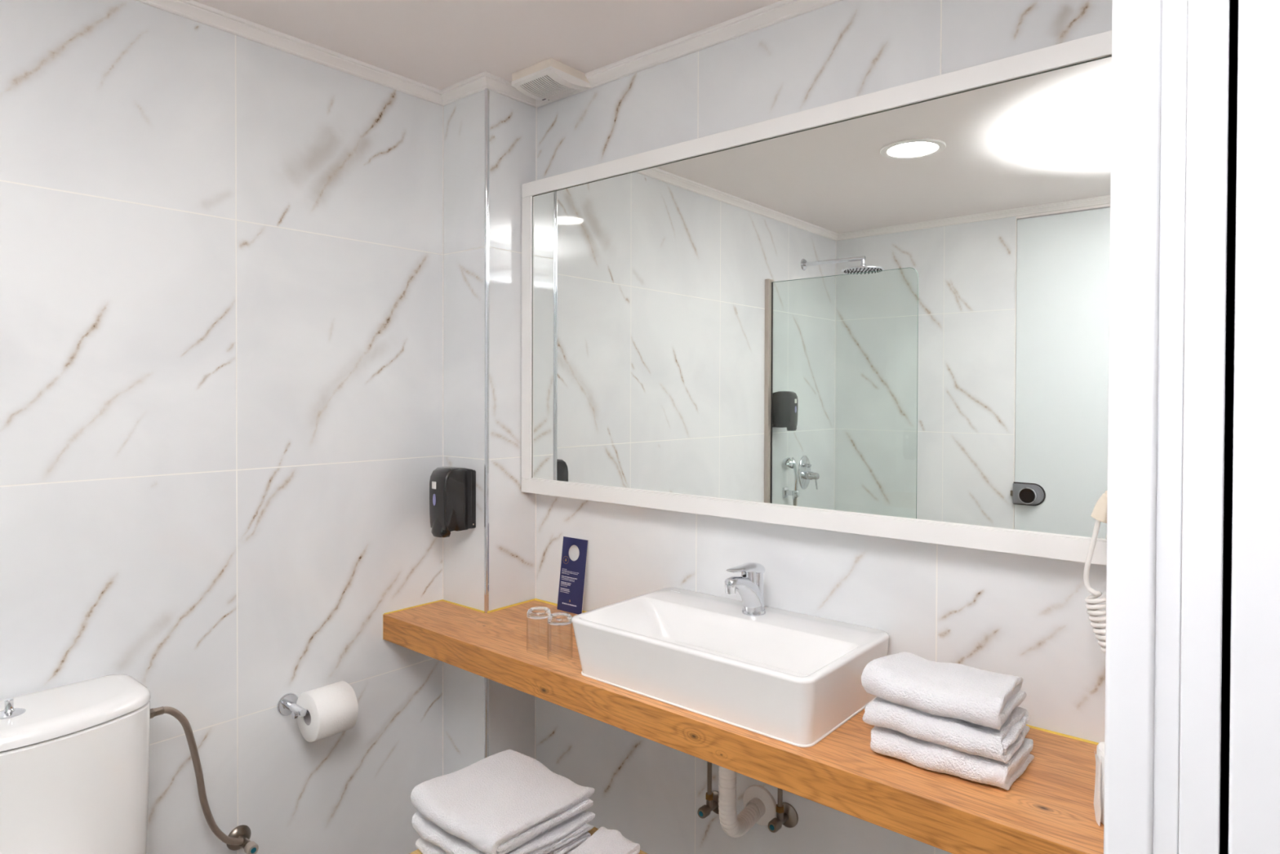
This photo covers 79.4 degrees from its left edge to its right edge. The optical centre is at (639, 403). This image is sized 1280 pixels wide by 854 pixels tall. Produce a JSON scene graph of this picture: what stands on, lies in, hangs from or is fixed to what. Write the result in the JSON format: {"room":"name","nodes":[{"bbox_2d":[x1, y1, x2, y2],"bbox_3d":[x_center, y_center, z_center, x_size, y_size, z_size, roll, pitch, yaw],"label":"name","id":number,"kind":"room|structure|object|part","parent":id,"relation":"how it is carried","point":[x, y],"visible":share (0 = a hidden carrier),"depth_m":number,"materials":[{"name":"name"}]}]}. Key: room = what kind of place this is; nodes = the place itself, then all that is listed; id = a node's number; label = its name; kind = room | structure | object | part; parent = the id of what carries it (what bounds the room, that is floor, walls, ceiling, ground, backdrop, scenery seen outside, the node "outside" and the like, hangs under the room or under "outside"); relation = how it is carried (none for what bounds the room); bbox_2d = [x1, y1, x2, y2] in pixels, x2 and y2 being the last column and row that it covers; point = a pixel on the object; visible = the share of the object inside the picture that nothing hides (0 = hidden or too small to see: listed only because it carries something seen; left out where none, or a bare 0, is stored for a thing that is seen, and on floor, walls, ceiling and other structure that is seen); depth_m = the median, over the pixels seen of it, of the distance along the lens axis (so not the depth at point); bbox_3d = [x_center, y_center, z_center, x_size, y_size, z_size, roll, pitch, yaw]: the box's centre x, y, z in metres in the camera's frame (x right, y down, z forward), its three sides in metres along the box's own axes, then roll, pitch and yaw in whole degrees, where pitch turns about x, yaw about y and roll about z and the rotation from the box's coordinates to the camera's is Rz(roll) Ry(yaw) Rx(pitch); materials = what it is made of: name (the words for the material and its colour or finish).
{"room":"hotel bathroom","nodes":[
{"label":"hotel bathroom","id":0,"kind":"room"},
{"bbox_2d":[0,0,442,853],"bbox_3d":[-1.340,0.234,1.420,0.001,2.290,2.326,1,1,40],"label":"wall","id":1,"kind":"structure","parent":0,"point":[221,251],"depth_m":1.83,"materials":[{"name":"stone"}]},
{"bbox_2d":[226,824,258,853],"bbox_3d":[-0.940,1.051,1.841,0.083,0.057,0.057,1,1,40],"label":"angle valve","id":2,"kind":"object","parent":1,"relation":"attached to","point":[242,831],"visible":0.91,"depth_m":1.85,"materials":[{"name":"silver metal"}]},
{"bbox_2d":[150,706,243,844],"bbox_3d":[-0.998,0.844,1.724,0.036,0.399,0.234,0,1,24],"label":"supply hose","id":3,"kind":"object","parent":2,"relation":"attached to","point":[154,712],"visible":0.94,"depth_m":1.74,"materials":[{"name":"beige"}]},
{"bbox_3d":[-0.918,1.051,1.823,0.022,0.026,0.027,1,1,40],"label":"knob","id":4,"kind":"part","parent":2,"relation":"part of","materials":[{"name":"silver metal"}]},
{"bbox_2d":[134,0,443,106],"bbox_3d":[-1.325,-0.894,1.398,0.030,0.032,2.326,1,1,40],"label":"trim","id":5,"kind":"structure","parent":1,"relation":"attached to","point":[192,10],"depth_m":1.93,"materials":[{"name":"white"}]},
{"bbox_2d":[276,693,309,719],"bbox_3d":[-0.830,0.762,1.967,0.084,0.055,0.152,1,1,40],"label":"toilet paper holder","id":6,"kind":"object","parent":1,"relation":"attached to","point":[286,705],"visible":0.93,"depth_m":1.94,"materials":[{"name":"silver metal"}]},
{"bbox_3d":[-0.891,0.762,1.954,0.008,0.055,0.055,1,1,40],"label":"wall plate","id":7,"kind":"part","parent":6,"relation":"part of","materials":[{"name":"silver metal"}]},
{"bbox_3d":[-0.860,0.762,1.928,0.078,0.019,0.019,1,1,40],"label":"post","id":8,"kind":"part","parent":6,"relation":"part of","materials":[{"name":"silver metal"}]},
{"bbox_2d":[296,680,358,742],"bbox_3d":[-0.793,0.779,1.955,0.121,0.121,0.104,1,1,40],"label":"toilet paper roll","id":9,"kind":"object","parent":6,"relation":"hanging from","point":[333,708],"visible":0.94,"depth_m":1.92,"materials":[{"name":"white paper"}]},
{"bbox_2d":[442,106,444,775],"bbox_3d":[-0.589,0.227,2.308,0.003,2.290,0.003,1,1,40],"label":"trim","id":10,"kind":"structure","parent":1,"relation":"attached to","point":[442,106],"depth_m":2.30,"materials":[{"name":"white metal"}]},
{"bbox_2d":[443,89,484,775],"bbox_3d":[-0.511,0.227,2.243,0.204,2.290,0.001,1,1,40],"label":"wall","id":11,"kind":"structure","parent":0,"point":[464,138],"depth_m":2.24,"materials":[{"name":"stone"}]},
{"bbox_2d":[429,466,475,537],"bbox_3d":[-0.534,0.275,2.189,0.080,0.192,0.111,1,1,40],"label":"soap dispenser","id":12,"kind":"object","parent":11,"relation":"attached to","point":[452,490],"visible":1,"depth_m":2.16,"materials":[{"name":"black plastic"}]},
{"bbox_3d":[-0.561,0.314,2.159,0.067,0.113,0.030,1,1,40],"label":"push lever","id":13,"kind":"part","parent":12,"relation":"part of","materials":[{"name":"black plastic"}]},
{"bbox_3d":[-0.505,0.272,2.225,0.078,0.166,0.017,1,1,40],"label":"plate","id":14,"kind":"part","parent":12,"relation":"part of","materials":[{"name":"black plastic"}]},
{"bbox_2d":[440,71,486,106],"bbox_3d":[-0.506,-0.901,2.209,0.234,0.032,0.030,1,1,40],"label":"trim","id":15,"kind":"structure","parent":11,"relation":"attached to","point":[477,83],"depth_m":2.20,"materials":[{"name":"white"}]},
{"bbox_2d":[484,88,488,758],"bbox_3d":[-0.433,0.245,2.178,0.013,2.257,0.013,1,1,40],"label":"trim","id":16,"kind":"structure","parent":11,"relation":"attached to","point":[486,90],"depth_m":2.17,"materials":[{"name":"silver metal"}]},
{"bbox_2d":[193,0,781,89],"bbox_3d":[-0.492,-0.926,0.770,2.212,0.050,2.682,1,1,40],"label":"ceiling","id":17,"kind":"structure","parent":0,"point":[439,44],"depth_m":1.87,"materials":[{"name":"white paint"}]},
{"bbox_2d":[511,57,591,101],"bbox_3d":[-0.244,-0.893,2.146,0.159,0.045,0.160,1,1,40],"label":"fan","id":18,"kind":"object","parent":17,"relation":"attached to","point":[550,79],"visible":0.99,"depth_m":2.11,"materials":[{"name":"white plastic"}]},
{"bbox_2d":[522,75,566,94],"bbox_3d":[-0.246,-0.881,2.147,0.118,0.015,0.152,1,1,40],"label":"grille","id":19,"kind":"object","parent":18,"relation":"attached to","point":[531,84],"depth_m":2.12,"materials":[{"name":"white plastic"}]},
{"bbox_2d":[488,89,535,758],"bbox_3d":[-0.373,0.228,2.248,0.001,2.290,0.186,1,1,40],"label":"wall","id":20,"kind":"structure","parent":0,"point":[512,122],"depth_m":2.23,"materials":[{"name":"stone"}]},
{"bbox_2d":[484,71,536,107],"bbox_3d":[-0.368,-0.900,2.215,0.030,0.032,0.215,1,1,40],"label":"trim","id":21,"kind":"structure","parent":20,"relation":"attached to","point":[495,83],"depth_m":2.19,"materials":[{"name":"white"}]},
{"bbox_2d":[535,0,1112,853],"bbox_3d":[0.320,0.236,1.785,1.658,2.290,0.001,1,1,40],"label":"wall","id":22,"kind":"structure","parent":0,"point":[1024,616],"depth_m":1.74,"materials":[{"name":"stone"}]},
{"bbox_2d":[534,107,537,759],"bbox_3d":[-0.313,0.227,2.318,0.003,2.290,0.003,1,1,40],"label":"trim","id":23,"kind":"structure","parent":22,"relation":"attached to","point":[535,108],"depth_m":2.32,"materials":[{"name":"white"}]},
{"bbox_2d":[536,0,842,107],"bbox_3d":[0.314,-0.893,1.760,1.658,0.032,0.030,1,1,40],"label":"trim","id":24,"kind":"structure","parent":22,"relation":"attached to","point":[781,11],"depth_m":1.89,"materials":[{"name":"white"}]},
{"bbox_2d":[697,761,719,818],"bbox_3d":[0.168,0.838,1.871,0.055,0.342,0.071,1,1,40],"label":"angle valve","id":25,"kind":"object","parent":22,"relation":"attached to","point":[712,797],"visible":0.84,"depth_m":1.87,"materials":[{"name":"silver metal"}]},
{"bbox_3d":[0.154,0.981,1.855,0.025,0.025,0.024,1,1,40],"label":"knob","id":26,"kind":"part","parent":25,"relation":"part of","materials":[{"name":"silver metal"}]},
{"bbox_2d":[382,598,1103,853],"bbox_3d":[0.115,0.630,1.709,1.861,0.075,0.388,1,1,40],"label":"countertop","id":27,"kind":"structure","parent":22,"relation":"attached to","point":[1049,808],"depth_m":1.35,"materials":[{"name":"brown wood"}]},
{"bbox_2d":[526,606,551,654],"bbox_3d":[-0.243,0.543,1.857,0.060,0.101,0.060,1,1,40],"label":"drinking glass","id":28,"kind":"object","parent":27,"relation":"on","point":[535,612],"visible":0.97,"depth_m":1.84,"materials":[{"name":"clear glass"}]},
{"bbox_3d":[-0.243,0.501,1.857,0.059,0.017,0.059,1,1,40],"label":"glass","id":29,"kind":"part","parent":28,"relation":"part of","materials":[{"name":"white"}]},
{"bbox_2d":[546,612,573,661],"bbox_3d":[-0.188,0.544,1.807,0.060,0.101,0.060,1,1,40],"label":"drinking glass","id":30,"kind":"object","parent":27,"relation":"on","point":[557,618],"visible":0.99,"depth_m":1.79,"materials":[{"name":"clear glass"}]},
{"bbox_3d":[-0.187,0.502,1.807,0.059,0.017,0.059,1,1,40],"label":"glass","id":31,"kind":"part","parent":30,"relation":"part of","materials":[{"name":"white"}]},
{"bbox_2d":[556,536,588,614],"bbox_3d":[-0.192,0.487,2.194,0.094,0.206,0.029,1,1,38],"label":"hanger","id":32,"kind":"object","parent":27,"relation":"on","point":[572,573],"visible":1,"depth_m":2.19,"materials":[{"name":"blue"}]},
{"bbox_2d":[571,587,889,747],"bbox_3d":[0.182,0.535,1.653,0.592,0.126,0.373,1,1,40],"label":"sink","id":33,"kind":"object","parent":27,"relation":"in","point":[791,677],"visible":0.88,"depth_m":1.57,"materials":[{"name":"white ceramic"}]},
{"bbox_2d":[724,562,765,616],"bbox_3d":[0.231,0.414,1.711,0.054,0.116,0.133,1,1,40],"label":"faucet","id":34,"kind":"object","parent":33,"relation":"on","point":[750,585],"visible":1,"depth_m":1.71,"materials":[{"name":"silver metal"}]},
{"bbox_3d":[0.233,0.373,1.712,0.040,0.032,0.122,1,1,40],"label":"lever","id":35,"kind":"part","parent":34,"relation":"part of","materials":[{"name":"silver metal"}]},
{"bbox_2d":[870,725,1034,790],"bbox_3d":[0.527,0.579,1.315,0.243,0.045,0.176,1,1,38],"label":"folded towel","id":36,"kind":"object","parent":27,"relation":"on","point":[924,754],"visible":0.56,"depth_m":1.25,"materials":[{"name":"white fabric"}]},
{"bbox_2d":[862,696,1029,762],"bbox_3d":[0.521,0.533,1.318,0.239,0.046,0.176,1,1,40],"label":"folded towel","id":37,"kind":"object","parent":36,"relation":"on","point":[959,735],"visible":0.64,"depth_m":1.25,"materials":[{"name":"white fabric"}]},
{"bbox_2d":[861,651,1026,729],"bbox_3d":[0.523,0.481,1.324,0.229,0.055,0.182,1,1,41],"label":"folded towel","id":38,"kind":"object","parent":37,"relation":"on","point":[985,698],"visible":1,"depth_m":1.28,"materials":[{"name":"white fabric"}]},
{"bbox_2d":[1093,742,1104,826],"bbox_3d":[0.717,0.554,1.109,0.108,0.104,0.107,1,1,40],"label":"toilet paper roll","id":39,"kind":"object","parent":27,"relation":"on","point":[1099,795],"visible":0.15,"depth_m":1.11,"materials":[{"name":"white paper"}]},
{"bbox_2d":[718,765,776,837],"bbox_3d":[0.228,0.830,1.752,0.091,0.324,0.175,1,1,40],"label":"pipe","id":40,"kind":"object","parent":22,"relation":"attached to","point":[760,806],"visible":0.73,"depth_m":1.72,"materials":[{"name":"white plastic"}]},
{"bbox_2d":[768,787,798,832],"bbox_3d":[0.317,0.821,1.745,0.055,0.304,0.071,1,1,40],"label":"angle valve","id":41,"kind":"object","parent":22,"relation":"attached to","point":[786,814],"visible":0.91,"depth_m":1.74,"materials":[{"name":"silver metal"}]},
{"bbox_3d":[0.302,0.945,1.730,0.025,0.025,0.024,1,1,40],"label":"knob","id":42,"kind":"part","parent":41,"relation":"part of","materials":[{"name":"silver metal"}]},
{"bbox_2d":[521,30,1111,565],"bbox_3d":[0.289,-0.185,1.766,1.621,0.904,0.059,1,1,40],"label":"mirror","id":43,"kind":"object","parent":22,"relation":"attached to","point":[885,313],"visible":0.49,"depth_m":1.61,"materials":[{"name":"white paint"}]},
{"bbox_3d":[-0.314,-0.193,2.276,0.040,0.822,0.059,1,1,40],"label":"frame","id":44,"kind":"part","parent":43,"relation":"part of","materials":[{"name":"white paint"}]},
{"bbox_3d":[0.288,0.247,1.771,1.621,0.040,0.059,1,1,40],"label":"frame","id":45,"kind":"part","parent":43,"relation":"part of","materials":[{"name":"white paint"}]},
{"bbox_3d":[0.291,-0.616,1.761,1.621,0.040,0.059,1,1,40],"label":"frame","id":46,"kind":"part","parent":43,"relation":"part of","materials":[{"name":"white paint"}]},
{"bbox_2d":[1177,0,1238,853],"bbox_3d":[0.694,0.248,0.818,0.159,2.290,1.094,1,1,40],"label":"door frame","id":47,"kind":"structure","parent":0,"point":[1233,54],"depth_m":0.42,"materials":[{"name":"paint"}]},
{"bbox_2d":[1103,0,1279,853],"bbox_3d":[0.062,0.349,0.073,0.171,2.100,0.910,1,1,40],"label":"door","id":48,"kind":"structure","parent":47,"relation":"in","point":[1153,111],"depth_m":0.42,"materials":[{"name":"white"}]},
{"bbox_3d":[0.289,0.366,0.457,0.024,2.060,0.030,1,1,40],"label":"frame","id":49,"kind":"part","parent":48,"relation":"part of","materials":[{"name":"white"}]},
{"bbox_3d":[0.368,0.367,0.390,0.113,2.060,0.030,1,1,40],"label":"frame","id":50,"kind":"part","parent":48,"relation":"part of","materials":[{"name":"white"}]},
{"bbox_3d":[-0.500,1.414,0.797,2.212,0.050,2.682,1,1,40],"label":"floor","id":51,"kind":"structure","parent":0,"visible":0},
{"bbox_2d":[0,674,151,853],"bbox_3d":[-0.993,0.967,1.329,0.647,0.829,0.386,1,1,40],"label":"toilet","id":52,"kind":"object","parent":51,"relation":"on","point":[74,757],"visible":1,"depth_m":1.45,"materials":[{"name":"white ceramic"}]},
{"bbox_3d":[-1.177,0.562,1.439,0.021,0.023,0.021,1,1,40],"label":"button stem","id":53,"kind":"part","parent":52,"relation":"part of","materials":[{"name":"silver metal"}]},
{"bbox_3d":[-1.154,0.592,1.462,0.222,0.028,0.386,1,1,40],"label":"cistern lid","id":54,"kind":"part","parent":52,"relation":"part of","materials":[{"name":"white ceramic"}]},
{"bbox_2d":[409,822,647,853],"bbox_3d":[-0.192,1.187,1.631,0.582,0.388,0.387,1,1,40],"label":"bench","id":55,"kind":"object","parent":51,"relation":"on","point":[593,829],"visible":0.02,"depth_m":1.71,"materials":[{"name":"brown wood"}]},
{"bbox_2d":[415,831,591,853],"bbox_3d":[-0.307,0.973,1.722,0.285,0.034,0.293,1,1,43],"label":"bath towel","id":56,"kind":"object","parent":55,"relation":"on","point":[424,846],"visible":0.2,"depth_m":1.69,"materials":[{"name":"white fabric"}]},
{"bbox_2d":[411,810,595,853],"bbox_3d":[-0.307,0.934,1.726,0.308,0.040,0.299,1,1,42],"label":"bath towel","id":57,"kind":"object","parent":56,"relation":"on","point":[570,829],"visible":0.3,"depth_m":1.66,"materials":[{"name":"white fabric"}]},
{"bbox_2d":[410,749,594,853],"bbox_3d":[-0.308,0.883,1.732,0.308,0.051,0.305,1,1,41],"label":"bath towel","id":58,"kind":"object","parent":57,"relation":"on","point":[497,803],"visible":1,"depth_m":1.69,"materials":[{"name":"white fabric"}]},
{"bbox_2d":[567,826,639,853],"bbox_3d":[-0.117,0.968,1.600,0.126,0.048,0.274,1,1,36],"label":"hand towel","id":59,"kind":"object","parent":55,"relation":"on","point":[603,841],"visible":1,"depth_m":1.66,"materials":[{"name":"white fabric"}]},
{"label":"wall","id":60,"kind":"structure","parent":0,"visible":0},
{"bbox_2d":[1083,490,1106,653],"bbox_3d":[0.799,0.261,1.210,0.182,0.396,0.110,1,1,40],"label":"hair dryer","id":61,"kind":"object","parent":60,"relation":"attached to","point":[1099,513],"visible":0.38,"depth_m":1.25,"materials":[{"name":"white plastic"}]}
]}

